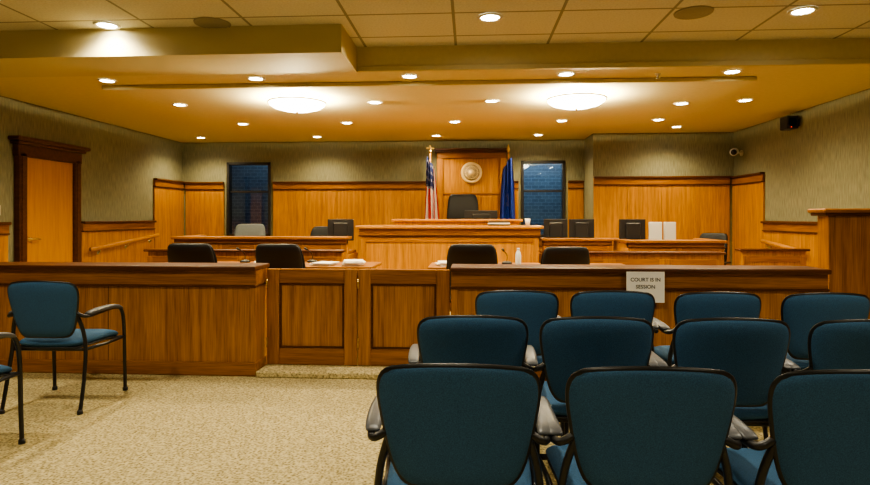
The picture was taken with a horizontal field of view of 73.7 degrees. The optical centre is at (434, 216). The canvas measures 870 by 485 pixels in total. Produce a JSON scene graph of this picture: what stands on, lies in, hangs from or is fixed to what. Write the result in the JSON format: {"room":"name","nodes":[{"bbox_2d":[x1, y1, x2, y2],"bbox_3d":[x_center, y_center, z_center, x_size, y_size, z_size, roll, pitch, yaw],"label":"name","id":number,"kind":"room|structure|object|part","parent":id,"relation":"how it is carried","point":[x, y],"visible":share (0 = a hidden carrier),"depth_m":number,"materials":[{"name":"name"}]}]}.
{"room":"courtroom","nodes":[
{"label":"courtroom","id":0,"kind":"room"},
{"bbox_2d":[0,96,181,261],"bbox_3d":[-5.449,-0.300,4.336,0.200,3.200,14.400,0,0,3],"label":"wall","id":1,"kind":"structure","parent":0,"point":[118,172],"depth_m":8.81,"materials":[{"name":"paint"}]},
{"bbox_2d":[0,222,11,261],"bbox_3d":[-5.441,0.680,2.177,0.074,1.240,9.689,0,0,3],"label":"wainscot","id":2,"kind":"structure","parent":1,"relation":"attached to","point":[4,226],"depth_m":6.94,"materials":[{"name":"brown wood"}]},
{"bbox_2d":[8,135,90,261],"bbox_3d":[-5.061,0.155,7.678,0.168,2.290,1.320,0,0,3],"label":"door","id":3,"kind":"structure","parent":1,"relation":"in","point":[47,174],"depth_m":7.62,"materials":[{"name":"brown wood"}]},
{"bbox_2d":[81,220,156,261],"bbox_3d":[-5.011,0.680,9.303,0.074,1.240,1.910,0,0,3],"label":"wainscot","id":4,"kind":"structure","parent":1,"relation":"attached to","point":[93,233],"depth_m":9.13,"materials":[{"name":"brown wood"}]},
{"bbox_2d":[89,233,159,254],"bbox_3d":[-4.940,0.424,9.304,0.074,0.274,1.825,0,0,3],"label":"wall handrail","id":5,"kind":"object","parent":4,"relation":"attached to","point":[123,242],"visible":1,"depth_m":9.15,"materials":[{"name":"brown wood"}]},
{"bbox_2d":[153,178,184,248],"bbox_3d":[-4.922,0.305,10.790,0.074,1.990,1.049,0,0,3],"label":"wainscot","id":6,"kind":"structure","parent":1,"relation":"attached to","point":[168,195],"depth_m":10.70,"materials":[{"name":"brown wood"}]},
{"bbox_2d":[0,312,769,484],"bbox_3d":[-0.308,1.350,4.026,10.500,0.100,14.400,0,0,3],"label":"floor","id":7,"kind":"structure","parent":0,"point":[163,429],"depth_m":3.50,"materials":[{"name":"carpet"}]},
{"bbox_2d":[0,332,25,444],"bbox_3d":[-2.650,0.858,3.067,0.598,0.884,0.583,0,0,2],"label":"armchair","id":8,"kind":"object","parent":7,"relation":"on","point":[5,373],"visible":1,"depth_m":3.30,"materials":[{"name":"black metal"}]},
{"bbox_2d":[0,280,127,414],"bbox_3d":[-2.598,0.858,4.085,0.598,0.884,0.582,0,0,1],"label":"armchair","id":9,"kind":"object","parent":7,"relation":"on","point":[47,314],"visible":0.98,"depth_m":3.85,"materials":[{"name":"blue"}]},
{"bbox_2d":[0,262,269,375],"bbox_3d":[-3.336,0.850,4.990,3.780,0.900,0.360,0,0,3],"label":"rail","id":10,"kind":"object","parent":7,"relation":"on","point":[202,319],"visible":0.86,"depth_m":4.79,"materials":[{"name":"brown wood"}]},
{"bbox_2d":[266,268,357,364],"bbox_3d":[-1.044,0.845,4.920,0.781,0.810,0.064,0,0,3],"label":"gate","id":11,"kind":"object","parent":10,"relation":"attached to","point":[312,314],"visible":1,"depth_m":4.91,"materials":[{"name":"brown wood"}]},
{"bbox_2d":[167,243,217,262],"bbox_3d":[-2.370,0.777,5.884,0.650,1.044,0.656,0,0,2],"label":"office chair","id":12,"kind":"object","parent":7,"relation":"on","point":[176,252],"visible":0.2,"depth_m":5.60,"materials":[{"name":"black leather"}]},
{"bbox_2d":[143,249,346,261],"bbox_3d":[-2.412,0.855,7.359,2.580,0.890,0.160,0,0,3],"label":"desk","id":13,"kind":"object","parent":7,"relation":"on","point":[154,255],"depth_m":7.31,"materials":[{"name":"brown wood"}]},
{"bbox_2d":[234,224,265,235],"bbox_3d":[-2.958,0.705,9.163,0.650,1.189,0.656,0,0,-8],"label":"office chair","id":14,"kind":"object","parent":7,"relation":"on","point":[241,229],"visible":0.2,"depth_m":9.36,"materials":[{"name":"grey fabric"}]},
{"bbox_2d":[171,235,357,260],"bbox_3d":[-2.305,0.780,8.048,2.390,1.040,0.810,0,0,3],"label":"countertop","id":15,"kind":"structure","parent":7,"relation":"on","point":[217,242],"depth_m":7.68,"materials":[{"name":"brown wood"}]},
{"bbox_2d":[328,219,353,240],"bbox_3d":[-1.314,0.249,8.079,0.360,0.440,0.170,0,0,-5],"label":"desktop monitor","id":16,"kind":"object","parent":15,"relation":"on","point":[336,227],"visible":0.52,"depth_m":8.06,"materials":[{"name":"black plastic"}]},
{"bbox_2d":[165,261,380,268],"bbox_3d":[-1.930,0.917,6.628,2.550,0.765,0.700,0,0,3],"label":"table","id":17,"kind":"object","parent":7,"relation":"on","point":[368,265],"visible":0.14,"depth_m":6.27,"materials":[{"name":"brown wood"}]},
{"bbox_2d":[236,247,249,262],"bbox_3d":[-2.248,0.441,6.818,0.128,0.186,0.178,0,0,3],"label":"desk microphone","id":18,"kind":"object","parent":17,"relation":"on","point":[237,248],"visible":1,"depth_m":6.80,"materials":[{"name":"black plastic"}]},
{"bbox_2d":[304,247,316,262],"bbox_3d":[-1.456,0.441,6.821,0.128,0.186,0.178,0,0,3],"label":"desk microphone","id":19,"kind":"object","parent":17,"relation":"on","point":[305,248],"visible":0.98,"depth_m":6.80,"materials":[{"name":"black plastic"}]},
{"bbox_2d":[309,261,338,265],"bbox_3d":[-1.234,0.518,6.468,0.253,0.032,0.310,0,0,14],"label":"paper stack","id":20,"kind":"object","parent":17,"relation":"on","point":[321,263],"visible":1,"depth_m":6.37,"materials":[{"name":"white paper"}]},
{"bbox_2d":[341,259,365,265],"bbox_3d":[-0.901,0.507,6.430,0.261,0.054,0.332,0,0,-5],"label":"paper stack","id":21,"kind":"object","parent":17,"relation":"on","point":[347,262],"visible":1,"depth_m":6.30,"materials":[{"name":"white paper"}]},
{"bbox_2d":[255,244,305,268],"bbox_3d":[-1.475,0.777,5.800,0.650,1.044,0.656,0,0,6],"label":"office chair","id":22,"kind":"object","parent":7,"relation":"on","point":[280,256],"visible":0.2,"depth_m":5.52,"materials":[{"name":"black leather"}]},
{"bbox_2d":[310,226,327,235],"bbox_3d":[-1.804,0.725,9.094,0.650,1.149,0.656,0,0,9],"label":"office chair","id":23,"kind":"object","parent":7,"relation":"on","point":[318,230],"visible":0.09,"depth_m":9.31,"materials":[{"name":"black leather"}]},
{"bbox_2d":[256,364,387,378],"bbox_3d":[-0.658,1.276,4.828,1.575,0.047,0.360,0,0,3],"label":"step","id":24,"kind":"structure","parent":7,"relation":"on","point":[269,370],"depth_m":4.71,"materials":[{"name":"carpet"}]},
{"bbox_2d":[425,145,439,218],"bbox_3d":[-0.087,0.000,10.524,0.317,2.600,0.317,0,0,-19],"label":"flag","id":25,"kind":"object","parent":7,"relation":"on","point":[431,199],"visible":0.74,"depth_m":10.48,"materials":[{"name":"multicoloured fabric"}]},
{"bbox_2d":[356,219,543,268],"bbox_3d":[0.239,0.665,8.781,2.580,1.270,1.680,0,0,3],"label":"bench","id":26,"kind":"object","parent":7,"relation":"on","point":[407,243],"visible":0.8,"depth_m":8.03,"materials":[{"name":"brown wood"}]},
{"bbox_2d":[465,210,497,218],"bbox_3d":[0.702,0.054,8.819,0.500,0.310,0.170,0,0,3],"label":"desktop monitor","id":27,"kind":"object","parent":26,"relation":"on","point":[469,214],"visible":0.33,"depth_m":8.80,"materials":[{"name":"black plastic"}]},
{"bbox_2d":[488,221,509,225],"bbox_3d":[0.887,0.089,8.071,0.300,0.058,0.180,0,0,3],"label":"paper stack","id":28,"kind":"object","parent":26,"relation":"on","point":[490,223],"visible":1,"depth_m":7.98,"materials":[{"name":"white paper"}]},
{"bbox_2d":[525,219,529,225],"bbox_3d":[1.287,0.070,8.057,0.076,0.095,0.075,0,0,3],"label":"paper cup","id":29,"kind":"object","parent":26,"relation":"on","point":[527,221],"visible":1,"depth_m":8.03,"materials":[{"name":"white paper"}]},
{"bbox_2d":[365,363,550,484],"bbox_3d":[0.081,0.858,1.930,0.598,0.884,0.582,0,0,3],"label":"armchair","id":30,"kind":"object","parent":7,"relation":"on","point":[441,423],"visible":0.98,"depth_m":1.67,"materials":[{"name":"blue fabric"}]},
{"bbox_2d":[446,244,497,302],"bbox_3d":[0.367,0.777,5.750,0.650,1.044,0.656,0,0,3],"label":"office chair","id":31,"kind":"object","parent":7,"relation":"on","point":[457,253],"visible":0.28,"depth_m":5.47,"materials":[{"name":"black leather"}]},
{"bbox_2d":[408,315,536,369],"bbox_3d":[0.176,0.858,2.746,0.598,0.884,0.582,0,0,3],"label":"armchair","id":32,"kind":"object","parent":7,"relation":"on","point":[476,339],"visible":0.39,"depth_m":2.48,"materials":[{"name":"blue fabric"}]},
{"bbox_2d":[500,144,514,218],"bbox_3d":[1.314,-0.010,10.440,0.334,2.620,0.320,0,0,3],"label":"state flag","id":33,"kind":"object","parent":7,"relation":"on","point":[507,199],"visible":0.64,"depth_m":10.39,"materials":[{"name":"blue fabric"}]},
{"bbox_2d":[475,290,564,436],"bbox_3d":[0.487,0.858,3.589,0.598,0.884,0.582,0,0,3],"label":"armchair","id":34,"kind":"object","parent":7,"relation":"on","point":[533,307],"visible":0.3,"depth_m":3.31,"materials":[{"name":"blue fabric"}]},
{"bbox_2d":[428,262,624,311],"bbox_3d":[1.040,0.917,6.449,2.200,0.765,0.700,0,0,3],"label":"table","id":35,"kind":"object","parent":7,"relation":"on","point":[432,265],"visible":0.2,"depth_m":6.53,"materials":[{"name":"brown wood"}]},
{"bbox_2d":[435,261,446,266],"bbox_3d":[0.140,0.512,6.403,0.244,0.043,0.314,0,0,-6],"label":"paper stack","id":36,"kind":"object","parent":35,"relation":"on","point":[440,263],"visible":0.39,"depth_m":6.27,"materials":[{"name":"white paper"}]},
{"bbox_2d":[501,248,511,263],"bbox_3d":[0.814,0.441,6.584,0.128,0.186,0.178,0,0,3],"label":"desk microphone","id":37,"kind":"object","parent":35,"relation":"on","point":[502,249],"visible":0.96,"depth_m":6.56,"materials":[{"name":"black plastic"}]},
{"bbox_2d":[515,248,520,263],"bbox_3d":[0.898,0.434,6.257,0.064,0.199,0.063,0,0,3],"label":"water bottle","id":38,"kind":"object","parent":35,"relation":"on","point":[518,253],"visible":0.73,"depth_m":6.23,"materials":[{"name":"white plastic"}]},
{"bbox_2d":[540,247,589,264],"bbox_3d":[1.250,0.790,5.767,0.634,1.018,0.640,0,0,0],"label":"office chair","id":39,"kind":"object","parent":7,"relation":"on","point":[551,255],"visible":0.17,"depth_m":5.49,"materials":[{"name":"black leather"}]},
{"bbox_2d":[539,238,614,262],"bbox_3d":[2.018,0.800,8.464,1.010,1.000,0.760,0,0,3],"label":"countertop","id":40,"kind":"structure","parent":7,"relation":"on","point":[592,244],"depth_m":8.11,"materials":[{"name":"brown wood"}]},
{"bbox_2d":[544,219,566,237],"bbox_3d":[1.777,0.264,8.543,0.340,0.470,0.170,0,0,3],"label":"desktop monitor","id":41,"kind":"object","parent":40,"relation":"on","point":[553,228],"visible":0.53,"depth_m":8.53,"materials":[{"name":"black plastic"}]},
{"bbox_2d":[569,219,593,237],"bbox_3d":[2.155,0.264,8.521,0.360,0.470,0.170,0,0,9],"label":"desktop monitor","id":42,"kind":"object","parent":40,"relation":"on","point":[578,228],"visible":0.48,"depth_m":8.50,"materials":[{"name":"black plastic"}]},
{"bbox_2d":[525,316,658,421],"bbox_3d":[0.705,0.858,2.714,0.598,0.884,0.582,0,0,3],"label":"armchair","id":43,"kind":"object","parent":7,"relation":"on","point":[568,345],"visible":0.51,"depth_m":2.45,"materials":[{"name":"blue fabric"}]},
{"bbox_2d":[557,290,658,443],"bbox_3d":[1.037,0.858,3.576,0.598,0.884,0.582,0,0,3],"label":"armchair","id":44,"kind":"object","parent":7,"relation":"on","point":[617,303],"visible":0.28,"depth_m":3.30,"materials":[{"name":"blue fabric"}]},
{"bbox_2d":[535,366,741,484],"bbox_3d":[0.632,0.858,1.897,0.598,0.884,0.582,0,0,3],"label":"armchair","id":45,"kind":"object","parent":7,"relation":"on","point":[629,425],"visible":0.91,"depth_m":1.64,"materials":[{"name":"blue fabric"}]},
{"bbox_2d":[450,264,831,380],"bbox_3d":[1.588,0.850,4.693,2.915,0.900,0.360,0,0,3],"label":"rail","id":46,"kind":"object","parent":7,"relation":"on","point":[772,284],"visible":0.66,"depth_m":4.55,"materials":[{"name":"brown wood"}]},
{"bbox_2d":[357,269,449,365],"bbox_3d":[-0.265,0.845,4.873,0.776,0.810,0.064,0,0,3],"label":"gate","id":47,"kind":"object","parent":46,"relation":"attached to","point":[392,303],"visible":0.77,"depth_m":4.87,"materials":[{"name":"brown wood"}]},
{"bbox_2d":[626,272,664,302],"bbox_3d":[1.634,0.545,4.503,0.290,0.240,0.006,0,0,3],"label":"paper sign","id":48,"kind":"object","parent":46,"relation":"attached to","point":[653,283],"visible":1,"depth_m":4.50,"materials":[{"name":"white paper"}]},
{"bbox_2d":[589,251,725,264],"bbox_3d":[2.395,0.855,6.908,2.030,0.890,0.160,0,0,3],"label":"wall","id":49,"kind":"structure","parent":7,"relation":"on","point":[624,257],"depth_m":6.84,"materials":[{"name":"brown wood"}]},
{"bbox_2d":[613,238,727,264],"bbox_3d":[3.128,0.800,7.846,1.260,1.000,0.860,0,0,3],"label":"desk","id":50,"kind":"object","parent":7,"relation":"on","point":[697,244],"depth_m":7.45,"materials":[{"name":"brown wood"}]},
{"bbox_2d":[619,219,645,239],"bbox_3d":[2.704,0.264,7.937,0.360,0.470,0.170,0,0,-2],"label":"desktop monitor","id":51,"kind":"object","parent":50,"relation":"on","point":[632,229],"visible":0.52,"depth_m":7.92,"materials":[{"name":"black plastic"}]},
{"bbox_2d":[649,222,661,239],"bbox_3d":[3.017,0.284,7.947,0.180,0.430,0.170,0,0,18],"label":"binder","id":52,"kind":"object","parent":50,"relation":"on","point":[655,228],"visible":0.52,"depth_m":7.91,"materials":[{"name":"white plastic"}]},
{"bbox_2d":[664,222,675,239],"bbox_3d":[3.210,0.284,7.956,0.180,0.430,0.170,0,0,-14],"label":"binder","id":53,"kind":"object","parent":50,"relation":"on","point":[669,227],"visible":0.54,"depth_m":7.92,"materials":[{"name":"white plastic"}]},
{"bbox_2d":[653,291,767,438],"bbox_3d":[1.615,0.858,3.521,0.598,0.884,0.582,0,0,3],"label":"armchair","id":54,"kind":"object","parent":7,"relation":"on","point":[713,304],"visible":0.23,"depth_m":3.25,"materials":[{"name":"blue fabric"}]},
{"bbox_2d":[699,233,730,264],"bbox_3d":[4.095,0.770,8.732,0.604,1.057,0.598,0,0,-41],"label":"office chair","id":55,"kind":"object","parent":7,"relation":"on","point":[718,236],"visible":0.22,"depth_m":8.77,"materials":[{"name":"black leather"}]},
{"bbox_2d":[651,317,791,447],"bbox_3d":[1.264,0.858,2.681,0.598,0.884,0.582,0,0,3],"label":"armchair","id":56,"kind":"object","parent":7,"relation":"on","point":[753,351],"visible":0.54,"depth_m":2.42,"materials":[{"name":"blue fabric"}]},
{"bbox_2d":[735,248,809,265],"bbox_3d":[4.164,0.845,7.162,0.830,0.910,0.160,0,0,3],"label":"wall","id":57,"kind":"structure","parent":7,"relation":"on","point":[748,256],"depth_m":7.11,"materials":[{"name":"brown wood"}]},
{"bbox_2d":[712,369,869,484],"bbox_3d":[1.199,0.858,1.863,0.598,0.884,0.582,0,0,3],"label":"armchair","id":58,"kind":"object","parent":7,"relation":"on","point":[819,420],"visible":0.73,"depth_m":1.61,"materials":[{"name":"blue fabric"}]},
{"bbox_2d":[744,319,869,447],"bbox_3d":[1.818,0.858,2.647,0.598,0.884,0.582,0,0,3],"label":"armchair","id":59,"kind":"object","parent":7,"relation":"on","point":[844,343],"visible":0.28,"depth_m":2.39,"materials":[{"name":"blue fabric"}]},
{"bbox_2d":[781,292,869,373],"bbox_3d":[2.204,0.858,3.485,0.598,0.884,0.582,0,0,3],"label":"armchair","id":60,"kind":"object","parent":7,"relation":"on","point":[801,312],"visible":0.25,"depth_m":3.22,"materials":[{"name":"blue fabric"}]},
{"bbox_2d":[807,208,869,318],"bbox_3d":[3.955,0.615,4.831,1.515,1.370,0.260,0,0,3],"label":"wooden partition","id":61,"kind":"object","parent":7,"relation":"on","point":[843,233],"visible":0.61,"depth_m":4.78,"materials":[{"name":"brown wood"}]},
{"bbox_3d":[0.293,1.090,9.685,2.240,0.420,1.130,0,0,3],"label":"platform","id":62,"kind":"object","parent":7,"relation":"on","visible":0},
{"bbox_2d":[447,194,478,218],"bbox_3d":[0.459,0.244,9.609,0.650,1.269,0.656,0,0,3],"label":"chair","id":63,"kind":"object","parent":62,"relation":"on","point":[457,205],"visible":0.23,"depth_m":9.80,"materials":[{"name":"black leather"}]},
{"bbox_2d":[0,0,869,142],"bbox_3d":[-0.308,-1.600,4.026,10.100,0.400,14.000,0,0,3],"label":"ceiling","id":64,"kind":"structure","parent":0,"point":[53,55],"depth_m":5.68,"materials":[{"name":"paint"}]},
{"bbox_2d":[93,21,120,29],"bbox_3d":[-2.897,-1.692,5.124,0.218,0.014,0.218,0,0,3],"label":"recessed light","id":65,"kind":"object","parent":64,"relation":"in","point":[100,24],"visible":1,"depth_m":5.12,"materials":[{"name":"beige glass"}]},
{"bbox_2d":[97,78,116,82],"bbox_3d":[-3.476,-1.443,6.150,0.190,0.012,0.190,0,0,3],"label":"recessed light","id":66,"kind":"object","parent":64,"relation":"in","point":[102,80],"visible":1,"depth_m":6.13,"materials":[{"name":"beige glass"}]},
{"bbox_2d":[171,103,187,106],"bbox_3d":[-3.172,-1.393,7.204,0.190,0.012,0.190,0,0,3],"label":"recessed light","id":67,"kind":"object","parent":64,"relation":"in","point":[173,104],"visible":1,"depth_m":7.18,"materials":[{"name":"beige"}]},
{"bbox_2d":[193,17,230,27],"bbox_3d":[-1.948,-1.691,5.076,0.310,0.015,0.310,0,0,3],"label":"ceiling speaker","id":68,"kind":"object","parent":64,"relation":"in","point":[204,22],"depth_m":5.04},
{"bbox_2d":[247,76,264,80],"bbox_3d":[-1.869,-1.443,6.053,0.190,0.012,0.190,0,0,3],"label":"recessed light","id":69,"kind":"object","parent":64,"relation":"in","point":[252,78],"visible":1,"depth_m":6.04,"materials":[{"name":"beige glass"}]},
{"bbox_2d":[267,96,326,112],"bbox_3d":[-1.630,-1.312,6.861,0.684,0.173,0.684,0,0,3],"label":"bowl light","id":70,"kind":"object","parent":64,"relation":"attached to","point":[295,104],"depth_m":6.67,"materials":[{"name":"white glass"}]},
{"bbox_2d":[368,101,382,103],"bbox_3d":[-0.727,-1.393,7.056,0.190,0.012,0.190,0,0,3],"label":"recessed light","id":71,"kind":"object","parent":64,"relation":"in","point":[369,102],"visible":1,"depth_m":7.05,"materials":[{"name":"beige"}]},
{"bbox_2d":[400,74,418,78],"bbox_3d":[-0.262,-1.443,5.957,0.190,0.012,0.190,0,0,3],"label":"recessed light","id":72,"kind":"object","parent":64,"relation":"in","point":[404,76],"visible":1,"depth_m":5.95,"materials":[{"name":"beige glass"}]},
{"bbox_2d":[477,13,502,21],"bbox_3d":[0.467,-1.692,4.921,0.218,0.014,0.218,0,0,3],"label":"recessed light","id":73,"kind":"object","parent":64,"relation":"in","point":[486,17],"visible":1,"depth_m":4.92,"materials":[{"name":"beige glass"}]},
{"bbox_2d":[484,99,498,102],"bbox_3d":[0.681,-1.393,6.972,0.190,0.012,0.190,0,0,3],"label":"recessed light","id":74,"kind":"object","parent":64,"relation":"in","point":[488,100],"visible":1,"depth_m":6.96,"materials":[{"name":"beige glass"}]},
{"bbox_2d":[557,72,575,76],"bbox_3d":[1.325,-1.443,5.861,0.190,0.012,0.190,0,0,3],"label":"recessed light","id":75,"kind":"object","parent":64,"relation":"in","point":[561,74],"visible":1,"depth_m":5.87,"materials":[{"name":"beige glass"}]},
{"bbox_2d":[546,92,606,109],"bbox_3d":[1.624,-1.312,6.664,0.684,0.173,0.684,0,0,3],"label":"bowl light","id":76,"kind":"object","parent":64,"relation":"attached to","point":[580,100],"depth_m":6.47,"materials":[{"name":"white glass"}]},
{"bbox_2d":[674,102,689,105],"bbox_3d":[3.035,-1.393,7.130,0.190,0.012,0.190,0,0,3],"label":"recessed light","id":77,"kind":"object","parent":64,"relation":"in","point":[677,103],"visible":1,"depth_m":7.12,"materials":[{"name":"beige"}]},
{"bbox_2d":[673,5,713,19],"bbox_3d":[2.143,-1.691,4.810,0.310,0.015,0.310,0,0,3],"label":"ceiling speaker","id":78,"kind":"object","parent":64,"relation":"in","point":[692,12],"depth_m":4.78},
{"bbox_2d":[722,69,742,74],"bbox_3d":[2.952,-1.443,5.763,0.190,0.012,0.190,0,0,3],"label":"recessed light","id":79,"kind":"object","parent":64,"relation":"in","point":[731,71],"visible":1,"depth_m":5.75,"materials":[{"name":"beige glass"}]},
{"bbox_2d":[737,99,753,101],"bbox_3d":[3.839,-1.443,7.182,0.190,0.012,0.190,0,0,3],"label":"recessed light","id":80,"kind":"object","parent":64,"relation":"in","point":[740,100],"visible":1,"depth_m":7.18,"materials":[{"name":"beige glass"}]},
{"bbox_2d":[787,6,818,15],"bbox_3d":[3.022,-1.692,4.767,0.218,0.014,0.218,0,0,3],"label":"recessed light","id":81,"kind":"object","parent":64,"relation":"in","point":[801,11],"visible":1,"depth_m":4.76,"materials":[{"name":"beige glass"}]},
{"bbox_2d":[182,132,733,264],"bbox_3d":[0.095,-0.300,10.714,10.100,3.200,1.000,0,0,3],"label":"wall","id":82,"kind":"structure","parent":0,"point":[695,153],"depth_m":10.99,"materials":[{"name":"beige paint"}]},
{"bbox_2d":[185,182,223,235],"bbox_3d":[-4.471,0.310,11.251,0.760,1.980,0.074,0,0,3],"label":"wainscot","id":83,"kind":"structure","parent":82,"relation":"attached to","point":[204,200],"depth_m":11.26,"materials":[{"name":"brown wood"}]},
{"bbox_2d":[226,162,270,235],"bbox_3d":[-3.603,-0.340,11.282,0.870,1.440,0.150,0,0,3],"label":"window","id":84,"kind":"structure","parent":82,"relation":"in","point":[229,165],"depth_m":11.23,"materials":[{"name":"black"}]},
{"bbox_2d":[272,181,425,258],"bbox_3d":[-1.566,0.310,11.076,3.120,1.980,0.074,0,0,3],"label":"wainscot","id":85,"kind":"structure","parent":82,"relation":"attached to","point":[298,207],"depth_m":11.09,"materials":[{"name":"brown wood"}]},
{"bbox_2d":[434,148,507,218],"bbox_3d":[0.685,0.010,10.873,1.400,2.580,0.210,0,0,3],"label":"wall panel","id":86,"kind":"object","parent":82,"relation":"attached to","point":[450,161],"visible":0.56,"depth_m":10.86,"materials":[{"name":"brown wood"}]},
{"bbox_3d":[0.685,0.010,10.873,1.400,2.580,0.210,0,0,3],"label":"panel","id":87,"kind":"part","parent":86,"relation":"part of","materials":[{"name":"brown wood"}]},
{"bbox_2d":[461,162,481,182],"bbox_3d":[0.683,-0.830,10.838,0.400,0.400,0.046,0,0,3],"label":"seal","id":88,"kind":"object","parent":86,"relation":"attached to","point":[471,172],"visible":1,"depth_m":10.83,"materials":[{"name":"gold metal"}]},
{"bbox_2d":[514,181,518,218],"bbox_3d":[1.483,0.310,10.893,0.170,1.980,0.074,0,0,3],"label":"wainscot","id":89,"kind":"structure","parent":82,"relation":"attached to","point":[516,184],"depth_m":10.90,"materials":[{"name":"brown wood"}]},
{"bbox_2d":[521,160,564,236],"bbox_3d":[2.032,-0.340,10.943,0.820,1.440,0.150,0,0,3],"label":"window","id":90,"kind":"structure","parent":82,"relation":"in","point":[562,162],"depth_m":10.89,"materials":[{"name":"black"}]},
{"bbox_2d":[568,180,583,237],"bbox_3d":[2.631,0.310,10.823,0.290,1.980,0.074,0,0,3],"label":"wainscot","id":91,"kind":"structure","parent":82,"relation":"attached to","point":[575,187],"depth_m":10.83,"materials":[{"name":"brown wood"}]},
{"bbox_2d":[593,176,730,264],"bbox_3d":[3.883,0.300,9.946,2.285,2.000,0.074,0,0,3],"label":"wainscot","id":92,"kind":"structure","parent":82,"relation":"attached to","point":[698,205],"depth_m":9.95,"materials":[{"name":"brown wood"}]},
{"bbox_2d":[734,89,869,221],"bbox_3d":[4.832,-0.300,3.716,0.200,3.200,14.400,0,0,3],"label":"wall","id":93,"kind":"structure","parent":0,"point":[822,163],"depth_m":7.63,"materials":[{"name":"beige paint"}]},
{"bbox_2d":[357,58,869,71],"bbox_3d":[2.032,-1.475,5.623,5.620,0.050,0.030,0,0,3],"label":"trim","id":94,"kind":"structure","parent":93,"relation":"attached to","point":[805,61],"depth_m":5.62,"materials":[{"name":"beige paint"}]},
{"bbox_2d":[730,148,742,155],"bbox_3d":[4.948,-1.070,9.515,0.189,0.159,0.396,0,0,30],"label":"security camera","id":95,"kind":"object","parent":93,"relation":"attached to","point":[734,151],"visible":1,"depth_m":9.38,"materials":[{"name":"grey plastic"}]},
{"bbox_2d":[730,172,764,264],"bbox_3d":[5.036,0.305,9.389,0.074,1.990,1.049,0,0,3],"label":"wainscot","id":96,"kind":"structure","parent":93,"relation":"attached to","point":[748,190],"depth_m":9.36,"materials":[{"name":"brown wood"}]},
{"bbox_2d":[760,221,817,267],"bbox_3d":[4.639,0.680,2.796,0.074,1.240,12.139,0,0,3],"label":"wainscot","id":97,"kind":"structure","parent":93,"relation":"attached to","point":[798,234],"depth_m":7.93,"materials":[{"name":"brown wood"}]},
{"bbox_2d":[760,239,805,252],"bbox_3d":[4.891,0.442,8.171,0.074,0.230,1.106,0,0,3],"label":"wall handrail","id":98,"kind":"object","parent":97,"relation":"attached to","point":[767,242],"visible":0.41,"depth_m":8.34,"materials":[{"name":"brown wood"}]},
{"bbox_2d":[780,115,799,130],"bbox_3d":[4.888,-1.290,7.967,0.199,0.180,0.206,0,0,3],"label":"wall speaker","id":99,"kind":"object","parent":93,"relation":"attached to","point":[787,123],"visible":1,"depth_m":7.88,"materials":[{"name":"black plastic"}]},
{"label":"outside","id":100,"kind":"structure","parent":0,"visible":0},
{"bbox_2d":[232,164,560,233],"bbox_3d":[-0.483,-0.700,12.752,11.500,4.000,0.200,0,0,3],"label":"brick wall","id":101,"kind":"structure","parent":100,"point":[247,208],"depth_m":12.51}
]}

